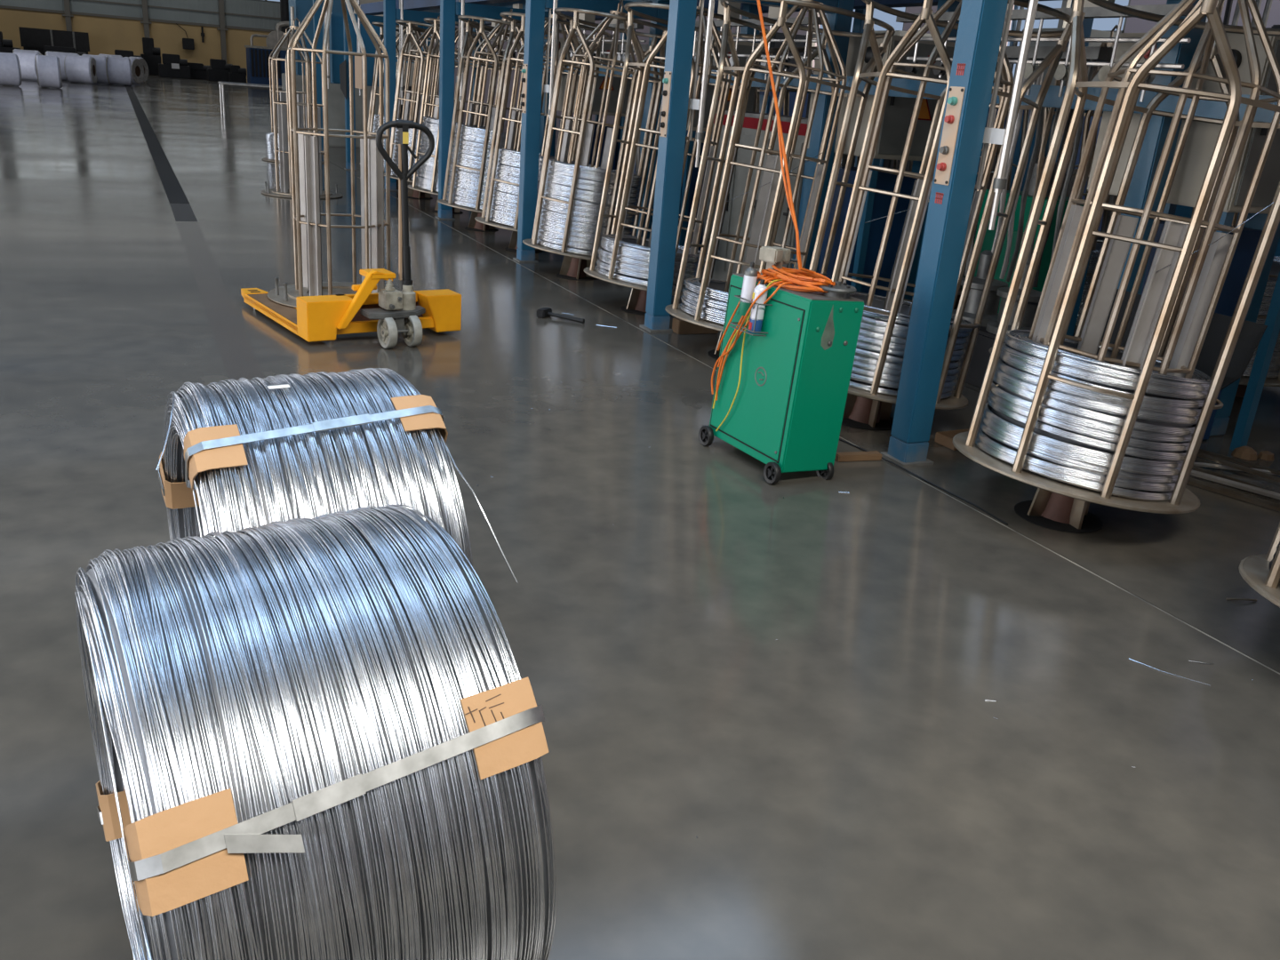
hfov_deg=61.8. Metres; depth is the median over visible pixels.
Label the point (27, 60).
roll
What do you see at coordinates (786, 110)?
cage
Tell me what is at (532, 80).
column
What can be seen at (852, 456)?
plank
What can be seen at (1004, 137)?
pole
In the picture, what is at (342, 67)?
sheet
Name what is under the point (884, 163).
housing
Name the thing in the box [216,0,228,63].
trim
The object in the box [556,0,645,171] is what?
carrier
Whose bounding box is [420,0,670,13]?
beam
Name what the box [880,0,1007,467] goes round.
column
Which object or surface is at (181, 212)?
trim
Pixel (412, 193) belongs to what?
cage
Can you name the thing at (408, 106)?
carrier
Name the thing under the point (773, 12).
rack
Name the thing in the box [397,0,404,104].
pole
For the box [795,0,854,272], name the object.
column
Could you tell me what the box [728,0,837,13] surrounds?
cross beam
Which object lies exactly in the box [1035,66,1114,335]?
cage
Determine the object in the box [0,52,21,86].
roll
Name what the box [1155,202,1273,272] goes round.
strand
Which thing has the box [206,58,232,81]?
machine
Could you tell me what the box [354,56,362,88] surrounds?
sheet
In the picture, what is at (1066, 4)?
window
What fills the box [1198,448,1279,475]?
rod
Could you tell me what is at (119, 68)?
roll
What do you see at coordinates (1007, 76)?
carrier
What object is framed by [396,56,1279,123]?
beam
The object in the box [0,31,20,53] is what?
machine
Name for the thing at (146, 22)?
trim
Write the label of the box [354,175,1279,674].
trim
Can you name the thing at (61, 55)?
roll
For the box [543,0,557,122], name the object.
pole
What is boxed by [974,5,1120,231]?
housing
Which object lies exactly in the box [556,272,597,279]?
pit
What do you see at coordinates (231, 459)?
coil
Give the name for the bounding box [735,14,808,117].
housing
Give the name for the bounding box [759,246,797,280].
bench vise
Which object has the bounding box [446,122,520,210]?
coil
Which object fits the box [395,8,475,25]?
cross beam
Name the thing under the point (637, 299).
cage
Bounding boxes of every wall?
[0,0,280,79]
[416,0,1279,127]
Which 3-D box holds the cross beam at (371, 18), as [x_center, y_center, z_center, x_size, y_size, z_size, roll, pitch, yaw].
[-3.629,-6.604,15.412,0.991,0.120,0.120,-5,22,-25]
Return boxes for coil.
[74,504,556,959]
[155,368,517,583]
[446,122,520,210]
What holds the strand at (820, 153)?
attached to the carrier at (765, 199)
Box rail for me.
[218,81,281,115]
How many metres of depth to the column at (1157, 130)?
4.79 m
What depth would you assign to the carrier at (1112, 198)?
7.12 m
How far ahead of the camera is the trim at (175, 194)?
15.19 m
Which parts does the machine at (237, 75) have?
motor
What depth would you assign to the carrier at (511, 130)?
9.41 m
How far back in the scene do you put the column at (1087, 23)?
7.64 m
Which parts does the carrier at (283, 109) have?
channel post, channel post, channel post, channel post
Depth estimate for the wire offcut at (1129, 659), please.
3.14 m
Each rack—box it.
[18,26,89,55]
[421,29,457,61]
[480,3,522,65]
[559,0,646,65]
[692,0,822,79]
[729,295,772,335]
[896,0,1193,102]
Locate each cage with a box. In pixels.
[359,21,439,185]
[384,19,476,198]
[408,17,513,212]
[437,15,556,231]
[474,11,612,250]
[522,7,667,279]
[584,1,768,311]
[665,0,895,354]
[753,46,816,115]
[809,0,1071,427]
[812,50,901,168]
[909,81,1033,307]
[952,0,1279,529]
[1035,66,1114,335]
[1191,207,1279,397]
[1238,522,1279,607]
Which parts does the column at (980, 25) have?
floor plate, button plate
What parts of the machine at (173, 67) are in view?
pale panel, motor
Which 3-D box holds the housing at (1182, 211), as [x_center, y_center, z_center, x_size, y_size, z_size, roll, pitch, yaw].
[4.801,-2.512,7.999,0.820,2.902,1.750,-5,22,-25]
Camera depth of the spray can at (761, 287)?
4.38 m
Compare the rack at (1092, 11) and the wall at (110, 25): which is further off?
the wall at (110, 25)
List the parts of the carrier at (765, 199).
channel post, channel post, channel post, channel post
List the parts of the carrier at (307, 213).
channel post, channel post, channel post, channel post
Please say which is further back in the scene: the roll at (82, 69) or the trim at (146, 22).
the trim at (146, 22)
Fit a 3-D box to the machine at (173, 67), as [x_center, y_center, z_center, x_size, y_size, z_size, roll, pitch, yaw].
[-24.485,-21.753,56.221,1.500,1.152,1.330,-5,22,-25]
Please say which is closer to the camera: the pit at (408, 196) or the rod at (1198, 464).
the rod at (1198, 464)
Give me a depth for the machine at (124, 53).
55.69 m
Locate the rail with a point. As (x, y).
(221, 93)
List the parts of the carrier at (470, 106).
channel post, channel post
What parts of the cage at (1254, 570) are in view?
plate, wire coil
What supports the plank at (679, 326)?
on the floor
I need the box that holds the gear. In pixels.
[618,44,648,208]
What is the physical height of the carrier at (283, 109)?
1.904 m
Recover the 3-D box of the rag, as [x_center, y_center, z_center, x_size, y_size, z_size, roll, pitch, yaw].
[3.047,-0.133,5.300,0.197,0.050,0.118,9,21,13]
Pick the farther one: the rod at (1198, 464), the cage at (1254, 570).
the rod at (1198, 464)
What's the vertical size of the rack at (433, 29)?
0.613 m
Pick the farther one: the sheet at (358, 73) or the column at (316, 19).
the column at (316, 19)
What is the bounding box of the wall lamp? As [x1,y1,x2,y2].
[200,26,204,42]
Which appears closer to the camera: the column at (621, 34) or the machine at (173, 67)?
the column at (621, 34)
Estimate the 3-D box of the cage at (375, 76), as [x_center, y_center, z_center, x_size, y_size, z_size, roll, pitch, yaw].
[-3.089,-4.856,13.964,1.159,2.012,1.004,-4,22,-23]
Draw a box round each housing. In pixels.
[633,20,711,174]
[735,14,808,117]
[805,30,931,171]
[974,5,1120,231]
[1174,0,1279,256]
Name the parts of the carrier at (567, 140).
channel post, channel post, channel post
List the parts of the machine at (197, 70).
motor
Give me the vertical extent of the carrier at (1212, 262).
1.920 m
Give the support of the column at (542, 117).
on the floor
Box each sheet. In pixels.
[339,59,346,99]
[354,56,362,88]
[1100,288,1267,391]
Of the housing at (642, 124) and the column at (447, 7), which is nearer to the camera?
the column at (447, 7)
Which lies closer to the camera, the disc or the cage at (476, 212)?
the disc
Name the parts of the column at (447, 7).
floor plate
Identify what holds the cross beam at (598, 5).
attached to the column at (532, 80)
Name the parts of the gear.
hose rail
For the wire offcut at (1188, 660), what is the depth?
3.21 m
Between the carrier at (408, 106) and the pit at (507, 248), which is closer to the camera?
the pit at (507, 248)
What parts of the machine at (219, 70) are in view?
motor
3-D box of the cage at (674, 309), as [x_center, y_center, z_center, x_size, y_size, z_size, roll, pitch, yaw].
[0.764,-1.690,6.236,1.158,2.012,0.985,-5,22,-25]
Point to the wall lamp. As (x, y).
(202, 28)
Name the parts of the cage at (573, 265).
plate, stem, stem, wire coil, stem, stem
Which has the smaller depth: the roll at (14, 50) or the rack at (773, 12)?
the rack at (773, 12)
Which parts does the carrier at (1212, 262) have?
channel post, channel post, channel post, channel post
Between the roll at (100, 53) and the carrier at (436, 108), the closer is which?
the carrier at (436, 108)
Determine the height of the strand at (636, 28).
0.182 m
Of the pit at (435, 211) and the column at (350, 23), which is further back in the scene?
the column at (350, 23)
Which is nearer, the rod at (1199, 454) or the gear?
the rod at (1199, 454)
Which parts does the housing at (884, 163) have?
door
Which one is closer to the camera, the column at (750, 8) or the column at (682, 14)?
the column at (682, 14)
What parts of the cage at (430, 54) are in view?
plate, stem, wire coil, stem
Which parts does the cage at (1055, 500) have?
plate, stem, wire coil, stem, stem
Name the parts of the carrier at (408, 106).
channel post, channel post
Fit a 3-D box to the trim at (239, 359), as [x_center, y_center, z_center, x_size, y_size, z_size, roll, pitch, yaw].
[-2.769,-1.198,6.995,0.188,0.011,6.901,-5,22,-24]
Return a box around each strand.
[562,27,636,47]
[727,152,821,201]
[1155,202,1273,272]
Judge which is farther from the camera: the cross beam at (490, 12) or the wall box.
the wall box
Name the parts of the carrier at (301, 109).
channel post, wire coil, channel post, channel post, channel post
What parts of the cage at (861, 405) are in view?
stem, plate, wire coil, stem, stem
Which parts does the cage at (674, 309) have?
plate, wire coil, stem, stem, stem, stem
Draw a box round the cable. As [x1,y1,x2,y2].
[711,0,835,431]
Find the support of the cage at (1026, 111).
on the floor
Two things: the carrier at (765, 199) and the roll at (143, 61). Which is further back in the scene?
the roll at (143, 61)
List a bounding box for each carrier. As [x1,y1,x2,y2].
[260,17,343,199]
[262,26,323,163]
[267,0,402,307]
[377,23,428,118]
[401,15,460,123]
[431,18,494,127]
[464,8,524,132]
[504,11,581,159]
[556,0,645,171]
[619,0,731,254]
[706,0,847,292]
[838,0,1013,318]
[979,109,1008,189]
[1028,0,1279,378]
[1058,24,1117,249]
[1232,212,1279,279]
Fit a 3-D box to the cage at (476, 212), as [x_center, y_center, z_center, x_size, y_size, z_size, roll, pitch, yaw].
[-1.426,-3.500,10.658,1.157,2.012,0.983,-3,22,-20]
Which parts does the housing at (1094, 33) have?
door, door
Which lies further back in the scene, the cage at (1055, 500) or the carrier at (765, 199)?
the carrier at (765, 199)
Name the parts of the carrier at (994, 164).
channel post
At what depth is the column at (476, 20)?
13.56 m
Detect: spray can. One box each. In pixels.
[737,262,757,316]
[748,279,767,334]
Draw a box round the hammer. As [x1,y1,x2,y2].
[536,307,584,323]
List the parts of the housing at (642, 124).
door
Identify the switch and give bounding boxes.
[864,46,872,63]
[1231,48,1241,68]
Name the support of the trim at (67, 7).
attached to the wall at (110, 25)
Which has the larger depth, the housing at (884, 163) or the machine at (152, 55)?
the machine at (152, 55)
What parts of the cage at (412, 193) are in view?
wire coil, stem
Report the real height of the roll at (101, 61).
1.000 m
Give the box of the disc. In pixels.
[819,280,856,298]
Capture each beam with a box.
[353,13,423,28]
[360,0,524,15]
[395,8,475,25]
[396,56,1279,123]
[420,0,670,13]
[455,1,548,20]
[485,0,1059,24]
[520,71,1103,112]
[544,0,657,20]
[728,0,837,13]
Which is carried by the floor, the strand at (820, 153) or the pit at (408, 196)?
the pit at (408, 196)
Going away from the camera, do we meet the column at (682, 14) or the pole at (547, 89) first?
the column at (682, 14)
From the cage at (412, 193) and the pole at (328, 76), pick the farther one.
the pole at (328, 76)
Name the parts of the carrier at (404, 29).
channel post, channel post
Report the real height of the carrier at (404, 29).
1.920 m
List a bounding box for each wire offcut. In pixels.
[1128,658,1210,686]
[1188,660,1214,664]
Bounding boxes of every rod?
[1187,477,1279,511]
[1190,469,1279,499]
[1192,465,1271,491]
[1193,462,1275,474]
[1196,451,1279,482]
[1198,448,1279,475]
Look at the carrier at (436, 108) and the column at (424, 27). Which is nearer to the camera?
the carrier at (436, 108)
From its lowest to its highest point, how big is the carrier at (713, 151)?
1.920 m
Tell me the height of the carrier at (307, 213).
1.904 m
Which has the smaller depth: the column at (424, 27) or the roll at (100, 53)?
the column at (424, 27)
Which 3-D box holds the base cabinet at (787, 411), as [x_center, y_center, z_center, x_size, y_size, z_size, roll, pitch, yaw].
[0.590,-0.440,4.568,0.354,0.784,0.607,-7,23,-29]
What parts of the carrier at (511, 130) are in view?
channel post, channel post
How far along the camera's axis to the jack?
6.03 m
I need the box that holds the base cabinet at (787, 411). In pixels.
[698,272,864,484]
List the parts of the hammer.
handle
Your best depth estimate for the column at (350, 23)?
15.48 m
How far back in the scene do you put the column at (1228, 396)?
5.41 m
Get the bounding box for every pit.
[408,196,432,199]
[432,209,463,214]
[464,226,498,231]
[505,247,542,252]
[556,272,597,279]
[621,305,646,314]
[707,349,719,359]
[841,416,893,429]
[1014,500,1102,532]
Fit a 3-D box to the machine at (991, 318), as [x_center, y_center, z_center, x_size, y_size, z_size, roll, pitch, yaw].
[2.201,-1.494,6.180,0.550,1.860,0.870,-5,22,-25]
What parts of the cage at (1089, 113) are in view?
wire coil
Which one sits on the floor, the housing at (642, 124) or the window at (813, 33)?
the housing at (642, 124)
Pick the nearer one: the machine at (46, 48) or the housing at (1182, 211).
the housing at (1182, 211)
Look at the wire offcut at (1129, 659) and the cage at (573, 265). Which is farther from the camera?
the cage at (573, 265)
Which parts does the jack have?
lift arm, steering plate, release rod, label plate, release lever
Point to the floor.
(848, 785)
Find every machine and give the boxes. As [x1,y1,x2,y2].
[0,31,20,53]
[43,45,86,55]
[114,49,141,57]
[140,37,161,75]
[158,53,191,79]
[187,62,210,79]
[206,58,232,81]
[227,64,246,83]
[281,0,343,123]
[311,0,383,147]
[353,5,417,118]
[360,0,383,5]
[952,46,1112,387]
[973,157,1084,312]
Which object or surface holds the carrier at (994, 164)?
on the cage at (1026, 111)
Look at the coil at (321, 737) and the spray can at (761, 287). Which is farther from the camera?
the spray can at (761, 287)
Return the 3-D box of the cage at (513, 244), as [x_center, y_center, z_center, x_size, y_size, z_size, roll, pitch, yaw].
[-0.883,-3.045,9.543,1.164,2.012,1.008,-3,22,-21]
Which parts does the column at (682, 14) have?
floor plate, button plate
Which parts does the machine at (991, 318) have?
hose rail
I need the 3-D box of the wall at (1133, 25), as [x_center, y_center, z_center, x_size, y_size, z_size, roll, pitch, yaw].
[-0.717,-14.084,30.171,0.200,8.400,89.000,-5,22,-25]
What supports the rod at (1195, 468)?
on the floor
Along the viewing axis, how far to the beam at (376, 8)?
13.90 m
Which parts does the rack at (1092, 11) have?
rail, rod, rod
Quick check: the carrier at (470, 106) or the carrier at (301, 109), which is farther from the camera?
the carrier at (301, 109)
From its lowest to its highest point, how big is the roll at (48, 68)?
0.960 m
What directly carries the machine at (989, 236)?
on the floor
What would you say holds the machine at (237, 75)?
on the floor
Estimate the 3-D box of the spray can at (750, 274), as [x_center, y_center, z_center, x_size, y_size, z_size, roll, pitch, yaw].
[0.451,-0.796,4.455,0.064,0.221,0.055,-5,22,-25]
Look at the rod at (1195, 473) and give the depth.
4.81 m
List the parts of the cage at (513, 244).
plate, stem, wire coil, stem, stem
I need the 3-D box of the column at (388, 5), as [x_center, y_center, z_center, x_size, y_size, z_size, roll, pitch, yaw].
[-3.083,-5.064,13.189,0.170,2.904,0.172,-5,22,-25]
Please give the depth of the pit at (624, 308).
7.54 m
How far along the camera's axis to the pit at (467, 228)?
10.87 m
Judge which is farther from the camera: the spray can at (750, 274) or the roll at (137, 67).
the roll at (137, 67)
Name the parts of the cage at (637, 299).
stem, plate, wire coil, stem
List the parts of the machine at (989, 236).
motor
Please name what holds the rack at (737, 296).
attached to the base cabinet at (787, 411)
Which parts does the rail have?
leg, leg, frame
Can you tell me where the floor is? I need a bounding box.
[0,74,1279,959]
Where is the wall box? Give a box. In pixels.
[176,23,194,49]
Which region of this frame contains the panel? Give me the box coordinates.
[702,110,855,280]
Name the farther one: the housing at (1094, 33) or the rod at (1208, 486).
the housing at (1094, 33)
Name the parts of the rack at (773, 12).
rod, rod, rail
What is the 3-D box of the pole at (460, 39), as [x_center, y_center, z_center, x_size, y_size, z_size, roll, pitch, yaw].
[-1.809,-4.540,10.815,0.052,1.650,0.166,-5,22,-25]
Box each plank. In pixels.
[672,317,718,334]
[834,450,882,462]
[934,428,968,450]
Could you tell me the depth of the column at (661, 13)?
9.27 m
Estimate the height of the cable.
3.113 m
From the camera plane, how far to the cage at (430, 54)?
11.56 m
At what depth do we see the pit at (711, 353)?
6.50 m
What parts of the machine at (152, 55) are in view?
motor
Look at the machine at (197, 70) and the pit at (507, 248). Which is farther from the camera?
the machine at (197, 70)
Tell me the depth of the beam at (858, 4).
8.58 m
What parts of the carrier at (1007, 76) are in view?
channel post, channel post, channel post, channel post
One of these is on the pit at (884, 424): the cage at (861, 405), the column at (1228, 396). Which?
the cage at (861, 405)
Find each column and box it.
[312,0,323,152]
[343,1,358,170]
[383,0,398,191]
[421,22,431,116]
[435,0,455,219]
[471,19,485,125]
[512,0,545,262]
[539,8,556,156]
[614,22,635,169]
[635,0,669,238]
[639,0,697,332]
[740,3,762,42]
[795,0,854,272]
[852,8,865,32]
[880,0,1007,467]
[904,0,959,300]
[1044,0,1093,162]
[1117,0,1207,294]
[1209,213,1279,436]
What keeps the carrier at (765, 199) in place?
in the cage at (674, 309)
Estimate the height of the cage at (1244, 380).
2.012 m
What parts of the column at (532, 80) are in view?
button plate, floor plate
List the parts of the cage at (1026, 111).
wire coil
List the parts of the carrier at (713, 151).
channel post, channel post, channel post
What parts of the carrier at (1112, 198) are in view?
channel post, channel post, channel post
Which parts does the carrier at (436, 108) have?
channel post, channel post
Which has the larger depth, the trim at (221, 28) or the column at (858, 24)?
the trim at (221, 28)
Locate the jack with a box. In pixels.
[240,120,461,348]
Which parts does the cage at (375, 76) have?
wire coil, stem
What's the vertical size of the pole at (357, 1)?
1.650 m
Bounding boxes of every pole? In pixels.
[323,0,329,88]
[356,0,360,95]
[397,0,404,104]
[456,0,464,102]
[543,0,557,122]
[688,0,714,167]
[976,0,1038,230]
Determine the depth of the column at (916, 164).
7.60 m
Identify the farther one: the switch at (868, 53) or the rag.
the switch at (868, 53)
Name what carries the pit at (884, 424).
on the floor
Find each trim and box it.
[62,0,73,31]
[124,85,189,203]
[140,0,151,38]
[169,203,197,221]
[176,221,264,390]
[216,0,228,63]
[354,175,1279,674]
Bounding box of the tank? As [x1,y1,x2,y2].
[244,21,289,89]
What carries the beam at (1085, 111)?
attached to the column
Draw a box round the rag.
[1231,445,1274,461]
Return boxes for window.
[811,7,906,72]
[1000,0,1130,37]
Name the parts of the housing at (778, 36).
door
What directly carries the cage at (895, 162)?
on the floor
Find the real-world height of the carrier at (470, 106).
1.920 m
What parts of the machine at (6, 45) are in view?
motor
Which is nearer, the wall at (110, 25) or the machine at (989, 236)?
the machine at (989, 236)
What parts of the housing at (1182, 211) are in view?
door, door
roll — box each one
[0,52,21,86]
[12,48,39,52]
[12,50,42,80]
[35,55,62,88]
[45,51,79,80]
[64,54,97,84]
[88,55,110,84]
[98,53,122,56]
[106,56,132,86]
[123,56,143,84]
[129,56,148,82]
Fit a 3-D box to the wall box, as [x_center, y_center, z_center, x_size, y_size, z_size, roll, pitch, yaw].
[-27.383,-26.699,64.430,0.943,1.435,0.338,-5,22,-25]

